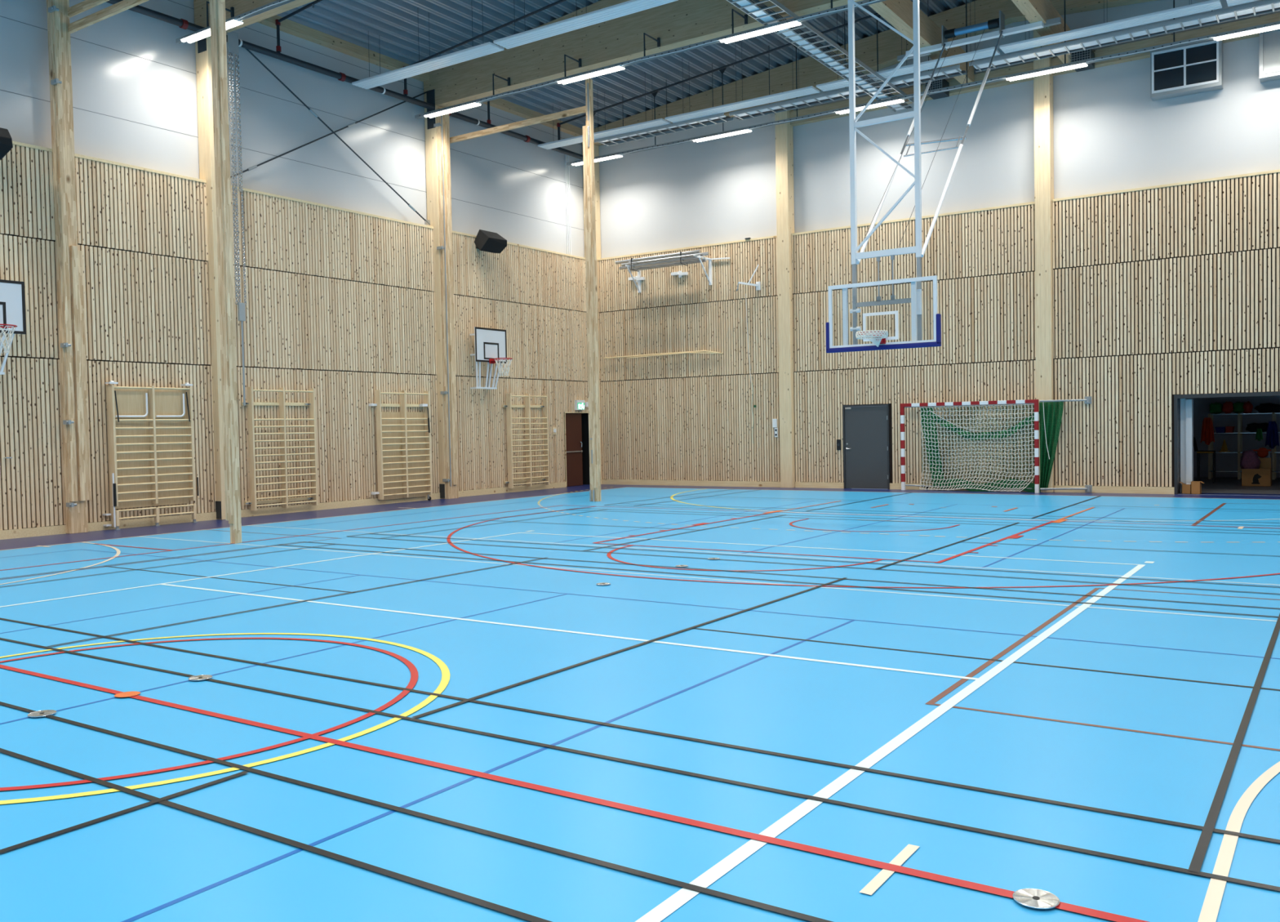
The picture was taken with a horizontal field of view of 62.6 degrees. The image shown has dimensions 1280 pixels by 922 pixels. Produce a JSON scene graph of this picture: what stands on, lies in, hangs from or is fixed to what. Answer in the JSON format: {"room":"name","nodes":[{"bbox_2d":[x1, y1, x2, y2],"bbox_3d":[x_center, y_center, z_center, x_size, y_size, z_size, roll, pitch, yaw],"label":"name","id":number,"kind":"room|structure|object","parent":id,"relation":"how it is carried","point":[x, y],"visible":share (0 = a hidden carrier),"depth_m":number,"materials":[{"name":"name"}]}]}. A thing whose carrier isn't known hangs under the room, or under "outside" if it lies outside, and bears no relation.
{"room":"sports hall","nodes":[
{"label":"sports hall","id":0,"kind":"room"},
{"bbox_2d":[0,0,588,530],"bbox_3d":[-13.464,-3.634,13.001,0.462,10.400,43.250,0,2,34],"label":"wall","id":1,"kind":"structure","parent":0,"point":[340,268],"depth_m":21.75,"materials":[{"name":"beige wood"}]},
{"bbox_2d":[0,127,13,159],"bbox_3d":[-10.360,-5.034,16.538,0.747,0.594,0.946,0,2,34],"label":"loudspeaker","id":2,"kind":"object","parent":1,"relation":"attached to","point":[6,140],"visible":1,"depth_m":16.56,"materials":[{"name":"black plastic"}]},
{"bbox_2d":[0,279,26,374],"bbox_3d":[-10.307,-2.134,16.664,1.078,1.510,0.954,-1,2,-3],"label":"hoop","id":3,"kind":"object","parent":1,"relation":"attached to","point":[12,298],"visible":1,"depth_m":16.93,"materials":[{"name":"white metal"}]},
{"bbox_2d":[102,380,198,529],"bbox_3d":[-8.899,-0.128,19.167,0.245,2.630,1.731,0,2,34],"label":"wall bars","id":4,"kind":"object","parent":1,"relation":"attached to","point":[150,428],"visible":1,"depth_m":19.15,"materials":[{"name":"brown wood"}]},
{"bbox_2d":[114,391,146,417],"bbox_3d":[-9.136,-1.010,18.871,0.020,0.480,0.620,0,2,34],"label":"panel","id":5,"kind":"object","parent":4,"relation":"attached to","point":[129,402],"depth_m":18.88,"materials":[{"name":"brown wood"}]},
{"bbox_2d":[154,391,185,417],"bbox_3d":[-8.717,-1.037,19.492,0.020,0.480,0.620,0,2,34],"label":"panel","id":6,"kind":"object","parent":4,"relation":"attached to","point":[166,403],"depth_m":19.49,"materials":[{"name":"brown wood"}]},
{"bbox_2d":[180,27,210,43],"bbox_3d":[-8.042,-7.783,19.210,0.986,0.075,0.228,0,2,34],"label":"lamp","id":7,"kind":"object","parent":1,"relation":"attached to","point":[206,33],"depth_m":19.27,"materials":[{"name":"white paint"}]},
{"bbox_2d":[241,386,318,511],"bbox_3d":[-7.327,-0.267,21.534,0.198,2.460,1.760,0,2,34],"label":"wall bars","id":8,"kind":"object","parent":1,"relation":"attached to","point":[251,403],"visible":1,"depth_m":21.51,"materials":[{"name":"brown wood"}]},
{"bbox_2d":[0,481,566,539],"bbox_3d":[-13.222,1.390,12.970,0.014,0.150,42.900,0,2,34],"label":"baseboard","id":9,"kind":"structure","parent":1,"relation":"attached to","point":[97,526],"depth_m":21.25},
{"bbox_2d":[368,389,431,500],"bbox_3d":[-5.484,-0.328,24.235,0.238,2.579,1.700,0,2,34],"label":"wall bars","id":10,"kind":"object","parent":1,"relation":"attached to","point":[403,439],"visible":1,"depth_m":24.27,"materials":[{"name":"brown wood"}]},
{"bbox_2d":[257,14,582,136],"bbox_3d":[-13.569,-8.689,12.636,0.220,0.330,42.700,0,2,34],"label":"beam","id":11,"kind":"structure","parent":1,"relation":"on","point":[288,26],"depth_m":23.59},
{"bbox_2d":[474,229,506,253],"bbox_3d":[-3.792,-5.466,26.272,0.747,0.594,0.946,0,2,34],"label":"loudspeaker","id":12,"kind":"object","parent":1,"relation":"attached to","point":[485,241],"visible":1,"depth_m":26.04,"materials":[{"name":"black plastic"}]},
{"bbox_2d":[469,326,512,389],"bbox_3d":[-3.717,-2.567,26.430,1.078,1.510,0.954,-1,2,-3],"label":"hoop","id":13,"kind":"object","parent":1,"relation":"attached to","point":[491,344],"visible":1,"depth_m":26.34,"materials":[{"name":"white metal"}]},
{"bbox_2d":[502,392,549,488],"bbox_3d":[-3.001,-0.552,27.946,0.198,2.460,1.760,0,2,34],"label":"wall bars","id":14,"kind":"object","parent":1,"relation":"attached to","point":[545,478],"visible":1,"depth_m":27.92,"materials":[{"name":"brown wood"}]},
{"bbox_2d":[564,154,568,253],"bbox_3d":[-2.076,-7.248,29.837,0.024,2.870,0.021,0,2,34],"label":"conduit","id":15,"kind":"object","parent":1,"relation":"attached to","point":[565,154],"visible":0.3,"depth_m":29.83,"materials":[{"name":"white paint"}]},
{"bbox_2d":[566,155,569,254],"bbox_3d":[-2.037,-7.251,29.895,0.024,2.870,0.021,0,2,34],"label":"conduit","id":16,"kind":"object","parent":1,"relation":"attached to","point":[566,155],"visible":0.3,"depth_m":29.89,"materials":[{"name":"white paint"}]},
{"bbox_2d":[568,155,571,254],"bbox_3d":[-1.997,-7.253,29.953,0.024,2.870,0.021,0,2,34],"label":"conduit","id":17,"kind":"object","parent":1,"relation":"attached to","point":[568,155],"visible":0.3,"depth_m":29.95,"materials":[{"name":"white paint"}]},
{"bbox_2d":[564,412,590,486],"bbox_3d":[-1.922,-0.341,30.127,0.453,2.100,1.245,0,2,34],"label":"door","id":18,"kind":"structure","parent":1,"relation":"in","point":[576,442],"depth_m":30.05,"materials":[{"name":"wood"}]},
{"bbox_2d":[574,400,585,409],"bbox_3d":[-1.708,-1.590,29.949,0.102,0.280,0.360,0,2,34],"label":"exit sign","id":19,"kind":"object","parent":1,"relation":"attached to","point":[579,404],"visible":1,"depth_m":29.87,"materials":[{"name":"green plastic"}]},
{"bbox_2d":[276,0,976,128],"bbox_3d":[-3.375,-9.429,6.057,24.937,1.570,43.450,0,2,34],"label":"ceiling","id":20,"kind":"structure","parent":0,"point":[396,22],"depth_m":24.32,"materials":[{"name":"metal"}]},
{"bbox_2d":[351,0,504,88],"bbox_3d":[-4.502,-8.854,21.945,4.000,1.340,0.430,0,2,34],"label":"ceiling panel","id":21,"kind":"object","parent":20,"relation":"hanging from","point":[487,48],"visible":1,"depth_m":21.83,"materials":[{"name":"white metal"}]},
{"bbox_2d":[493,0,678,48],"bbox_3d":[-1.107,-9.038,19.646,4.000,1.721,0.430,0,2,34],"label":"ceiling panel","id":22,"kind":"object","parent":20,"relation":"hanging from","point":[631,6],"visible":1,"depth_m":19.66,"materials":[{"name":"white metal"}]},
{"bbox_2d":[537,74,671,149],"bbox_3d":[-1.001,-9.094,27.322,3.950,1.308,0.430,0,2,34],"label":"ceiling panel","id":23,"kind":"object","parent":20,"relation":"hanging from","point":[660,122],"visible":1,"depth_m":27.13,"materials":[{"name":"white metal"}]},
{"bbox_2d":[594,62,733,146],"bbox_3d":[0.541,-9.141,26.826,3.902,1.511,0.516,0,2,34],"label":"cable tray","id":24,"kind":"object","parent":20,"relation":"hanging from","point":[719,117],"visible":1,"depth_m":26.76,"materials":[{"name":"white metal"}]},
{"bbox_2d":[664,25,819,123],"bbox_3d":[2.353,-9.276,25.051,3.950,1.685,0.430,0,2,34],"label":"ceiling panel","id":25,"kind":"object","parent":20,"relation":"hanging from","point":[811,90],"visible":0.9,"depth_m":24.95,"materials":[{"name":"white metal"}]},
{"bbox_2d":[726,0,914,111],"bbox_3d":[0.787,-8.982,16.820,0.640,1.981,19.900,0,2,34],"label":"cable tray","id":26,"kind":"object","parent":20,"relation":"hanging from","point":[750,8],"visible":0.89,"depth_m":20.98,"materials":[{"name":"white metal"}]},
{"bbox_2d":[728,0,966,120],"bbox_3d":[4.613,-9.390,24.189,5.602,2.018,0.516,0,2,34],"label":"cable tray","id":27,"kind":"object","parent":20,"relation":"hanging from","point":[954,70],"visible":0.88,"depth_m":24.34,"materials":[{"name":"white metal"}]},
{"bbox_2d":[816,0,999,91],"bbox_3d":[5.707,-9.458,22.780,3.950,2.061,0.430,0,2,34],"label":"ceiling panel","id":28,"kind":"object","parent":20,"relation":"hanging from","point":[988,52],"visible":0.84,"depth_m":22.54,"materials":[{"name":"white metal"}]},
{"bbox_2d":[566,0,1279,165],"bbox_3d":[7.778,-9.353,22.756,23.750,2.261,0.092,0,2,34],"label":"rail","id":29,"kind":"object","parent":20,"relation":"hanging from","point":[1211,37],"visible":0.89,"depth_m":23.36,"materials":[{"name":"metal"}]},
{"bbox_2d":[693,128,751,142],"bbox_3d":[2.073,-8.242,26.668,1.600,0.075,0.200,0,2,34],"label":"lamp","id":30,"kind":"object","parent":29,"relation":"attached to","point":[747,130],"visible":1,"depth_m":26.60,"materials":[{"name":"white paint"}]},
{"bbox_2d":[835,97,904,114],"bbox_3d":[5.331,-8.236,24.470,1.600,0.075,0.200,0,2,34],"label":"lamp","id":31,"kind":"object","parent":29,"relation":"attached to","point":[900,100],"visible":0.89,"depth_m":24.33,"materials":[{"name":"white paint"}]},
{"bbox_2d":[1006,61,1087,81],"bbox_3d":[8.589,-8.229,22.272,1.600,0.075,0.200,0,2,34],"label":"lamp","id":32,"kind":"object","parent":29,"relation":"attached to","point":[1081,64],"visible":1,"depth_m":22.21,"materials":[{"name":"white paint"}]},
{"bbox_2d":[1213,22,1279,40],"bbox_3d":[11.847,-8.223,20.074,1.600,0.075,0.200,0,2,34],"label":"lamp","id":33,"kind":"object","parent":29,"relation":"attached to","point":[1276,26],"visible":1,"depth_m":20.17,"materials":[{"name":"white paint"}]},
{"bbox_2d":[999,0,1222,53],"bbox_3d":[9.065,-9.416,20.516,3.950,1.991,0.430,0,2,34],"label":"ceiling panel","id":34,"kind":"object","parent":20,"relation":"hanging from","point":[1211,5],"visible":1,"depth_m":20.41,"materials":[{"name":"white metal"}]},
{"bbox_2d":[968,0,1279,72],"bbox_3d":[10.830,-9.395,19.994,9.001,2.052,0.516,0,2,34],"label":"cable tray","id":35,"kind":"object","parent":20,"relation":"hanging from","point":[1264,6],"visible":0.98,"depth_m":20.74,"materials":[{"name":"white metal"}]},
{"bbox_2d":[1226,0,1258,6],"bbox_3d":[12.426,-9.221,18.257,3.950,1.614,0.430,0,2,34],"label":"ceiling panel","id":36,"kind":"object","parent":20,"relation":"hanging from","point":[1230,2],"visible":1,"depth_m":19.34,"materials":[{"name":"white metal"}]},
{"bbox_2d":[0,476,1279,921],"bbox_3d":[-1.333,1.443,9.417,24.700,0.211,50.500,0,2,34],"label":"floor","id":37,"kind":"structure","parent":0,"point":[873,704],"depth_m":6.02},
{"bbox_2d":[27,709,56,716],"bbox_3d":[-3.506,1.480,6.177,0.149,0.007,0.149,0,2,34],"label":"socket","id":38,"kind":"object","parent":37,"relation":"on","point":[43,713],"visible":1,"depth_m":6.17,"materials":[{"name":"metal"}]},
{"bbox_2d":[46,0,241,543],"bbox_3d":[-8.025,-4.357,16.771,4.360,11.200,0.470,0,2,34],"label":"columns","id":39,"kind":"structure","parent":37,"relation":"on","point":[69,260],"depth_m":17.75,"materials":[{"name":"wood"}]},
{"bbox_2d":[188,674,212,680],"bbox_3d":[-2.928,1.442,7.016,0.149,0.007,0.149,0,2,34],"label":"socket","id":40,"kind":"object","parent":37,"relation":"on","point":[202,677],"visible":1,"depth_m":7.01,"materials":[{"name":"metal"}]},
{"bbox_2d":[195,35,226,519],"bbox_3d":[-8.211,-3.553,20.414,0.380,9.370,0.362,0,2,34],"label":"column","id":41,"kind":"structure","parent":37,"relation":"on","point":[202,46],"depth_m":20.21,"materials":[{"name":"wood"}]},
{"bbox_2d":[193,0,315,33],"bbox_3d":[1.527,-9.174,13.626,24.100,1.916,0.390,0,2,34],"label":"roof beam","id":42,"kind":"structure","parent":41,"relation":"on","point":[241,6],"depth_m":19.53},
{"bbox_2d":[226,17,243,29],"bbox_3d":[-7.238,-7.782,18.668,0.560,0.075,0.227,0,2,34],"label":"lamp","id":43,"kind":"object","parent":42,"relation":"attached to","point":[233,23],"depth_m":18.68,"materials":[{"name":"white paint"}]},
{"bbox_2d":[175,0,295,44],"bbox_3d":[1.337,-8.073,13.213,23.750,0.610,0.586,0,2,34],"label":"rail","id":44,"kind":"object","parent":42,"relation":"hanging from","point":[277,3],"visible":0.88,"depth_m":18.46,"materials":[{"name":"metal"}]},
{"bbox_2d":[226,31,246,405],"bbox_3d":[-7.801,-4.688,20.480,0.078,7.220,0.248,0,2,34],"label":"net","id":45,"kind":"object","parent":42,"relation":"hanging from","point":[233,37],"visible":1,"depth_m":20.44,"materials":[{"name":"metal"}]},
{"bbox_2d":[244,48,430,225],"bbox_3d":[-6.602,-7.081,22.825,0.055,3.117,5.565,0,2,34],"label":"tension rod","id":46,"kind":"object","parent":42,"relation":"attached to","point":[427,222],"visible":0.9,"depth_m":22.88,"materials":[{"name":"metal"}]},
{"bbox_2d":[105,0,582,159],"bbox_3d":[-9.801,-8.090,17.847,0.166,0.170,29.700,0,2,34],"label":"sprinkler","id":47,"kind":"object","parent":42,"relation":"attached to","point":[181,23],"visible":0.8,"depth_m":22.35,"materials":[{"name":"white paint"}]},
{"bbox_2d":[275,0,322,53],"bbox_3d":[-2.530,-9.164,18.168,11.792,1.788,0.095,0,2,34],"label":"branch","id":48,"kind":"object","parent":47,"relation":"on","point":[277,24],"visible":1,"depth_m":21.34,"materials":[{"name":"metal"}]},
{"bbox_2d":[402,0,566,95],"bbox_3d":[-0.585,-9.292,21.051,11.792,1.788,0.095,0,2,34],"label":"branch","id":49,"kind":"object","parent":47,"relation":"on","point":[405,91],"visible":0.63,"depth_m":22.96,"materials":[{"name":"metal"}]},
{"bbox_2d":[556,0,919,140],"bbox_3d":[2.601,-9.501,25.773,11.792,1.788,0.095,0,2,34],"label":"branch","id":50,"kind":"object","parent":47,"relation":"attached to","point":[875,14],"visible":0.63,"depth_m":26.43,"materials":[{"name":"metal"}]},
{"bbox_2d":[424,88,446,498],"bbox_3d":[-4.822,-3.965,25.436,0.380,9.750,0.402,0,2,34],"label":"column","id":51,"kind":"structure","parent":37,"relation":"on","point":[431,133],"depth_m":25.23,"materials":[{"name":"wood"}]},
{"bbox_2d":[230,91,426,177],"bbox_3d":[-6.630,-7.137,22.872,0.055,3.147,5.615,0,2,34],"label":"tension rod","id":52,"kind":"object","parent":51,"relation":"attached to","point":[397,104],"visible":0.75,"depth_m":22.59,"materials":[{"name":"metal"}]},
{"bbox_2d":[423,0,862,107],"bbox_3d":[4.909,-9.396,18.637,24.100,1.916,0.390,0,2,34],"label":"roof beam","id":53,"kind":"structure","parent":51,"relation":"on","point":[680,23],"depth_m":22.35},
{"bbox_2d":[414,0,886,119],"bbox_3d":[4.719,-8.296,18.225,23.750,0.610,0.586,0,2,34],"label":"rail","id":54,"kind":"object","parent":53,"relation":"attached to","point":[864,2],"visible":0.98,"depth_m":20.94,"materials":[{"name":"metal"}]},
{"bbox_2d":[424,101,481,118],"bbox_3d":[-4.282,-8.007,24.025,1.600,0.075,0.200,0,2,34],"label":"lamp","id":55,"kind":"object","parent":54,"relation":"attached to","point":[475,104],"visible":1,"depth_m":23.96,"materials":[{"name":"white paint"}]},
{"bbox_2d":[557,64,625,84],"bbox_3d":[-1.024,-8.000,21.827,1.600,0.075,0.200,0,2,34],"label":"lamp","id":56,"kind":"object","parent":54,"relation":"attached to","point":[616,68],"visible":1,"depth_m":21.77,"materials":[{"name":"white paint"}]},
{"bbox_2d":[720,19,801,44],"bbox_3d":[2.234,-7.994,19.629,1.600,0.075,0.200,0,2,34],"label":"lamp","id":57,"kind":"object","parent":54,"relation":"attached to","point":[793,23],"visible":1,"depth_m":19.57,"materials":[{"name":"white paint"}]},
{"bbox_2d":[868,0,973,84],"bbox_3d":[5.908,-8.873,21.873,0.260,0.530,6.050,0,2,34],"label":"purlin","id":58,"kind":"object","parent":53,"relation":"attached to","point":[899,13],"visible":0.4,"depth_m":21.34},
{"bbox_2d":[825,0,1061,352],"bbox_3d":[5.196,-5.940,19.073,3.300,8.090,6.260,0,2,34],"label":"hoop","id":59,"kind":"object","parent":58,"relation":"hanging from","point":[880,336],"visible":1,"depth_m":17.37,"materials":[{"name":"white metal"}]},
{"bbox_2d":[1011,0,1076,63],"bbox_3d":[7.765,-8.870,20.620,0.260,0.530,6.050,0,2,34],"label":"purlin","id":60,"kind":"object","parent":53,"relation":"attached to","point":[1034,11],"visible":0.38,"depth_m":20.69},
{"bbox_2d":[433,78,601,501],"bbox_3d":[-2.903,-3.740,24.267,4.270,9.300,0.650,0,2,34],"label":"frame","id":61,"kind":"object","parent":37,"relation":"on","point":[442,124],"visible":0.93,"depth_m":24.66,"materials":[{"name":"wood"}]},
{"bbox_2d":[582,144,602,484],"bbox_3d":[-1.335,-4.220,30.631,0.350,9.800,0.340,0,2,34],"label":"column","id":62,"kind":"structure","parent":37,"relation":"on","point":[596,147],"depth_m":30.48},
{"bbox_2d":[582,0,1156,146],"bbox_3d":[8.398,-9.840,23.808,24.100,1.486,0.350,0,2,34],"label":"roof beam","id":63,"kind":"structure","parent":62,"relation":"on","point":[812,73],"depth_m":25.74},
{"bbox_2d":[774,109,795,487],"bbox_3d":[3.781,-4.220,27.173,0.340,9.820,0.350,0,2,34],"label":"column","id":64,"kind":"structure","parent":37,"relation":"on","point":[784,132],"depth_m":27.03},
{"bbox_2d":[900,399,1039,493],"bbox_3d":[7.597,-0.334,24.401,3.220,2.075,0.398,0,2,34],"label":"goal","id":65,"kind":"object","parent":37,"relation":"on","point":[1035,402],"visible":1,"depth_m":24.27,"materials":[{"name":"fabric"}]},
{"bbox_2d":[920,401,1063,492],"bbox_3d":[8.060,-0.309,24.267,3.259,2.100,0.274,0,2,38],"label":"net","id":66,"kind":"object","parent":65,"relation":"attached to","point":[1044,409],"visible":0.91,"depth_m":24.18,"materials":[{"name":"green"}]},
{"bbox_2d":[1039,401,1063,488],"bbox_3d":[9.159,-0.339,23.444,0.520,1.950,0.100,0,2,34],"label":"drape","id":67,"kind":"object","parent":66,"relation":"hanging from","point":[1045,473],"depth_m":23.48,"materials":[{"name":"green fabric"}]},
{"bbox_2d":[1012,888,1060,908],"bbox_3d":[1.331,1.470,3.540,0.149,0.007,0.149,0,2,34],"label":"socket","id":68,"kind":"object","parent":37,"relation":"on","point":[1042,899],"visible":1,"depth_m":3.54,"materials":[{"name":"metal"}]},
{"bbox_2d":[1033,29,1054,492],"bbox_3d":[9.062,-4.600,23.592,0.340,10.600,0.350,0,2,34],"label":"column","id":69,"kind":"structure","parent":37,"relation":"on","point":[1042,84],"depth_m":23.44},
{"bbox_2d":[1178,481,1191,493],"bbox_3d":[11.612,0.568,22.421,0.225,0.246,0.260,0,2,34],"label":"cardboard box","id":70,"kind":"object","parent":37,"relation":"on","point":[1186,488],"visible":0.86,"depth_m":22.30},
{"bbox_2d":[1191,480,1204,493],"bbox_3d":[11.795,0.563,22.273,0.232,0.260,0.260,0,2,34],"label":"cardboard box","id":71,"kind":"object","parent":37,"relation":"on","point":[1196,486],"visible":1,"depth_m":22.18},
{"bbox_2d":[1193,436,1215,483],"bbox_3d":[13.902,-0.028,25.980,0.492,1.127,0.420,0,2,34],"label":"chair","id":72,"kind":"object","parent":37,"relation":"on","point":[1195,446],"visible":0.85,"depth_m":25.92,"materials":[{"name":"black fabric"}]},
{"bbox_2d":[1208,412,1279,479],"bbox_3d":[16.381,-0.387,26.754,3.390,1.700,0.600,0,2,34],"label":"storage shelf","id":73,"kind":"object","parent":37,"relation":"on","point":[1239,432],"visible":0.79,"depth_m":27.09,"materials":[{"name":"grey metal"}]},
{"bbox_2d":[1208,402,1222,413],"bbox_3d":[15.042,-1.378,27.517,0.294,0.305,0.404,0,2,34],"label":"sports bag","id":74,"kind":"object","parent":73,"relation":"on","point":[1216,407],"visible":1,"depth_m":27.37,"materials":[{"name":"green fabric"}]},
{"bbox_2d":[1218,439,1230,452],"bbox_3d":[15.178,-0.393,27.360,0.240,0.320,0.220,0,2,34],"label":"cone","id":75,"kind":"object","parent":73,"relation":"on","point":[1224,449],"visible":1,"depth_m":27.31,"materials":[{"name":"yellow plastic"}]},
{"bbox_2d":[1222,401,1233,413],"bbox_3d":[15.278,-1.381,27.362,0.275,0.335,0.438,0,2,34],"label":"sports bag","id":76,"kind":"object","parent":73,"relation":"on","point":[1228,406],"visible":1,"depth_m":27.23,"materials":[{"name":"red fabric"}]},
{"bbox_2d":[1232,401,1244,413],"bbox_3d":[15.469,-1.379,27.217,0.266,0.318,0.420,0,2,34],"label":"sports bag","id":77,"kind":"object","parent":73,"relation":"on","point":[1237,406],"visible":0.98,"depth_m":27.07,"materials":[{"name":"green fabric"}]},
{"bbox_2d":[1243,400,1253,413],"bbox_3d":[15.637,-1.371,27.103,0.245,0.342,0.436,0,2,34],"label":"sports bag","id":78,"kind":"object","parent":73,"relation":"on","point":[1247,406],"visible":0.98,"depth_m":26.97,"materials":[{"name":"red fabric"}]},
{"bbox_2d":[1245,422,1268,431],"bbox_3d":[15.835,-0.858,27.009,0.541,0.244,0.418,0,2,34],"label":"bundle","id":79,"kind":"object","parent":73,"relation":"on","point":[1252,427],"visible":0.77,"depth_m":26.88,"materials":[{"name":"black fabric"}]},
{"bbox_2d":[1254,402,1279,413],"bbox_3d":[16.036,-1.342,26.851,0.675,0.276,0.445,0,2,34],"label":"sports bag","id":80,"kind":"object","parent":73,"relation":"on","point":[1268,407],"visible":0.99,"depth_m":26.73,"materials":[{"name":"black fabric"}]},
{"bbox_2d":[1241,457,1271,486],"bbox_3d":[14.342,0.254,24.495,0.580,0.640,0.498,0,2,34],"label":"cardboard box","id":81,"kind":"object","parent":37,"relation":"on","point":[1262,476],"visible":0.9,"depth_m":24.33,"materials":[{"name":"brown cardboard"}]},
{"bbox_2d":[1240,448,1261,468],"bbox_3d":[14.210,0.017,24.532,0.421,0.576,0.428,0,2,34],"label":"cloth bag","id":82,"kind":"object","parent":81,"relation":"in","point":[1249,459],"visible":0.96,"depth_m":24.41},
{"bbox_2d":[596,0,1279,486],"bbox_3d":[8.709,-5.357,24.032,24.420,12.300,0.462,0,2,34],"label":"wall","id":83,"kind":"structure","parent":0,"point":[1166,212],"depth_m":24.60,"materials":[{"name":"brown wood"}]},
{"bbox_2d":[594,153,622,162],"bbox_3d":[-0.903,-8.243,28.546,1.025,0.075,0.331,0,2,34],"label":"lamp","id":84,"kind":"object","parent":83,"relation":"attached to","point":[602,158],"depth_m":28.59,"materials":[{"name":"white paint"}]},
{"bbox_2d":[604,350,723,359],"bbox_3d":[0.585,-2.932,29.269,3.901,0.124,0.084,0,2,34],"label":"wooden pole","id":85,"kind":"object","parent":83,"relation":"attached to","point":[686,352],"visible":1,"depth_m":29.19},
{"bbox_2d":[615,249,730,293],"bbox_3d":[0.844,-5.167,28.672,3.351,0.892,0.680,0,2,34],"label":"rack","id":86,"kind":"object","parent":83,"relation":"attached to","point":[685,258],"visible":1,"depth_m":28.58,"materials":[{"name":"metal"}]},
{"bbox_2d":[671,270,688,277],"bbox_3d":[1.085,-5.122,28.861,0.500,0.180,0.100,0,2,34],"label":"plate","id":87,"kind":"object","parent":83,"relation":"attached to","point":[680,273],"visible":1,"depth_m":28.86,"materials":[{"name":"white paint"}]},
{"bbox_2d":[735,264,760,290],"bbox_3d":[2.825,-4.780,27.546,0.641,0.663,0.213,-1,2,11],"label":"bracket","id":88,"kind":"object","parent":83,"relation":"attached to","point":[757,284],"visible":1,"depth_m":27.51,"materials":[{"name":"metal"}]},
{"bbox_2d":[745,293,755,443],"bbox_3d":[2.920,-2.435,27.742,0.258,3.952,0.040,0,2,34],"label":"pull cord","id":89,"kind":"object","parent":88,"relation":"hanging from","point":[754,406],"visible":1,"depth_m":27.76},
{"bbox_2d":[842,403,890,488],"bbox_3d":[5.639,-0.356,26.138,1.190,2.090,0.270,0,2,34],"label":"door","id":90,"kind":"structure","parent":83,"relation":"in","point":[866,428],"depth_m":26.07,"materials":[{"name":"metal"}]},
{"bbox_2d":[601,479,1174,493],"bbox_3d":[5.035,0.615,26.502,15.116,0.150,0.014,0,2,34],"label":"baseboard","id":91,"kind":"structure","parent":83,"relation":"attached to","point":[1096,489],"depth_m":26.84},
{"bbox_2d":[790,12,1279,126],"bbox_3d":[11.174,-8.751,22.098,17.580,0.330,0.200,0,2,34],"label":"header beam","id":92,"kind":"structure","parent":83,"relation":"attached to","point":[1275,17],"depth_m":23.26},
{"bbox_2d":[923,79,949,99],"bbox_3d":[6.904,-8.669,24.483,0.432,0.360,0.629,0,2,34],"label":"box","id":93,"kind":"object","parent":92,"relation":"attached to","point":[941,83],"visible":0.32,"depth_m":24.34,"materials":[{"name":"metal"}]},
{"bbox_2d":[1068,48,1094,71],"bbox_3d":[9.540,-8.664,22.704,0.432,0.360,0.629,0,2,34],"label":"box","id":94,"kind":"object","parent":92,"relation":"attached to","point":[1086,54],"visible":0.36,"depth_m":22.54,"materials":[{"name":"metal"}]},
{"bbox_2d":[1039,395,1091,403],"bbox_3d":[9.391,-1.333,23.257,1.077,0.160,0.131,-1,2,16],"label":"metal bar","id":95,"kind":"object","parent":83,"relation":"attached to","point":[1087,399],"depth_m":23.20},
{"bbox_2d":[1040,484,1092,492],"bbox_3d":[9.429,0.615,23.318,1.077,0.160,0.131,-1,2,16],"label":"metal bar","id":96,"kind":"object","parent":83,"relation":"attached to","point":[1088,488],"depth_m":23.25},
{"bbox_2d":[1150,39,1222,101],"bbox_3d":[11.366,-8.129,21.918,1.320,0.950,0.330,0,2,34],"label":"window","id":97,"kind":"structure","parent":83,"relation":"in","point":[1196,68],"depth_m":21.80,"materials":[{"name":"glass"}]},
{"bbox_2d":[1173,391,1279,495],"bbox_3d":[13.720,-0.354,20.970,5.470,2.100,0.640,0,2,34],"label":"door frame","id":98,"kind":"structure","parent":83,"relation":"in","point":[1186,405],"depth_m":22.43,"materials":[{"name":"metal"}]},
{"bbox_2d":[1258,28,1279,82],"bbox_3d":[12.982,-8.126,20.827,1.260,0.950,0.330,0,2,34],"label":"window","id":99,"kind":"structure","parent":83,"relation":"in","point":[1268,41],"depth_m":20.99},
{"bbox_2d":[1179,395,1279,477],"bbox_3d":[15.091,-0.890,24.457,9.100,3.100,7.050,0,2,34],"label":"wall","id":100,"kind":"structure","parent":0,"point":[1224,461],"depth_m":28.17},
{"bbox_2d":[1200,417,1214,444],"bbox_3d":[14.602,-0.766,27.107,0.333,0.706,0.146,0,2,34],"label":"bib","id":101,"kind":"object","parent":100,"relation":"hanging from","point":[1207,430],"visible":1,"depth_m":27.08,"materials":[{"name":"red fabric"}]},
{"bbox_2d":[1255,428,1262,440],"bbox_3d":[15.354,-0.649,26.122,0.166,0.308,0.145,0,2,34],"label":"bib","id":102,"kind":"object","parent":100,"relation":"hanging from","point":[1259,436],"visible":1,"depth_m":26.09,"materials":[{"name":"fabric"}]},
{"bbox_2d":[1265,421,1279,448],"bbox_3d":[15.635,-0.643,26.054,0.304,0.684,0.146,0,2,34],"label":"jacket","id":103,"kind":"object","parent":100,"relation":"hanging from","point":[1272,434],"visible":1,"depth_m":26.02,"materials":[{"name":"blue fabric"}]},
{"bbox_2d":[1251,448,1271,457],"bbox_3d":[15.137,0.123,25.709,0.438,0.795,0.419,0,2,34],"label":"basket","id":104,"kind":"object","parent":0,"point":[1255,450],"visible":0.24,"depth_m":25.55,"materials":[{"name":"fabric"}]},
{"bbox_2d":[1257,447,1268,457],"bbox_3d":[15.172,-0.204,25.670,0.245,0.250,0.245,0,2,34],"label":"basketball","id":105,"kind":"object","parent":104,"relation":"in","point":[1261,454],"visible":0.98,"depth_m":25.59,"materials":[{"name":"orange rubber"}]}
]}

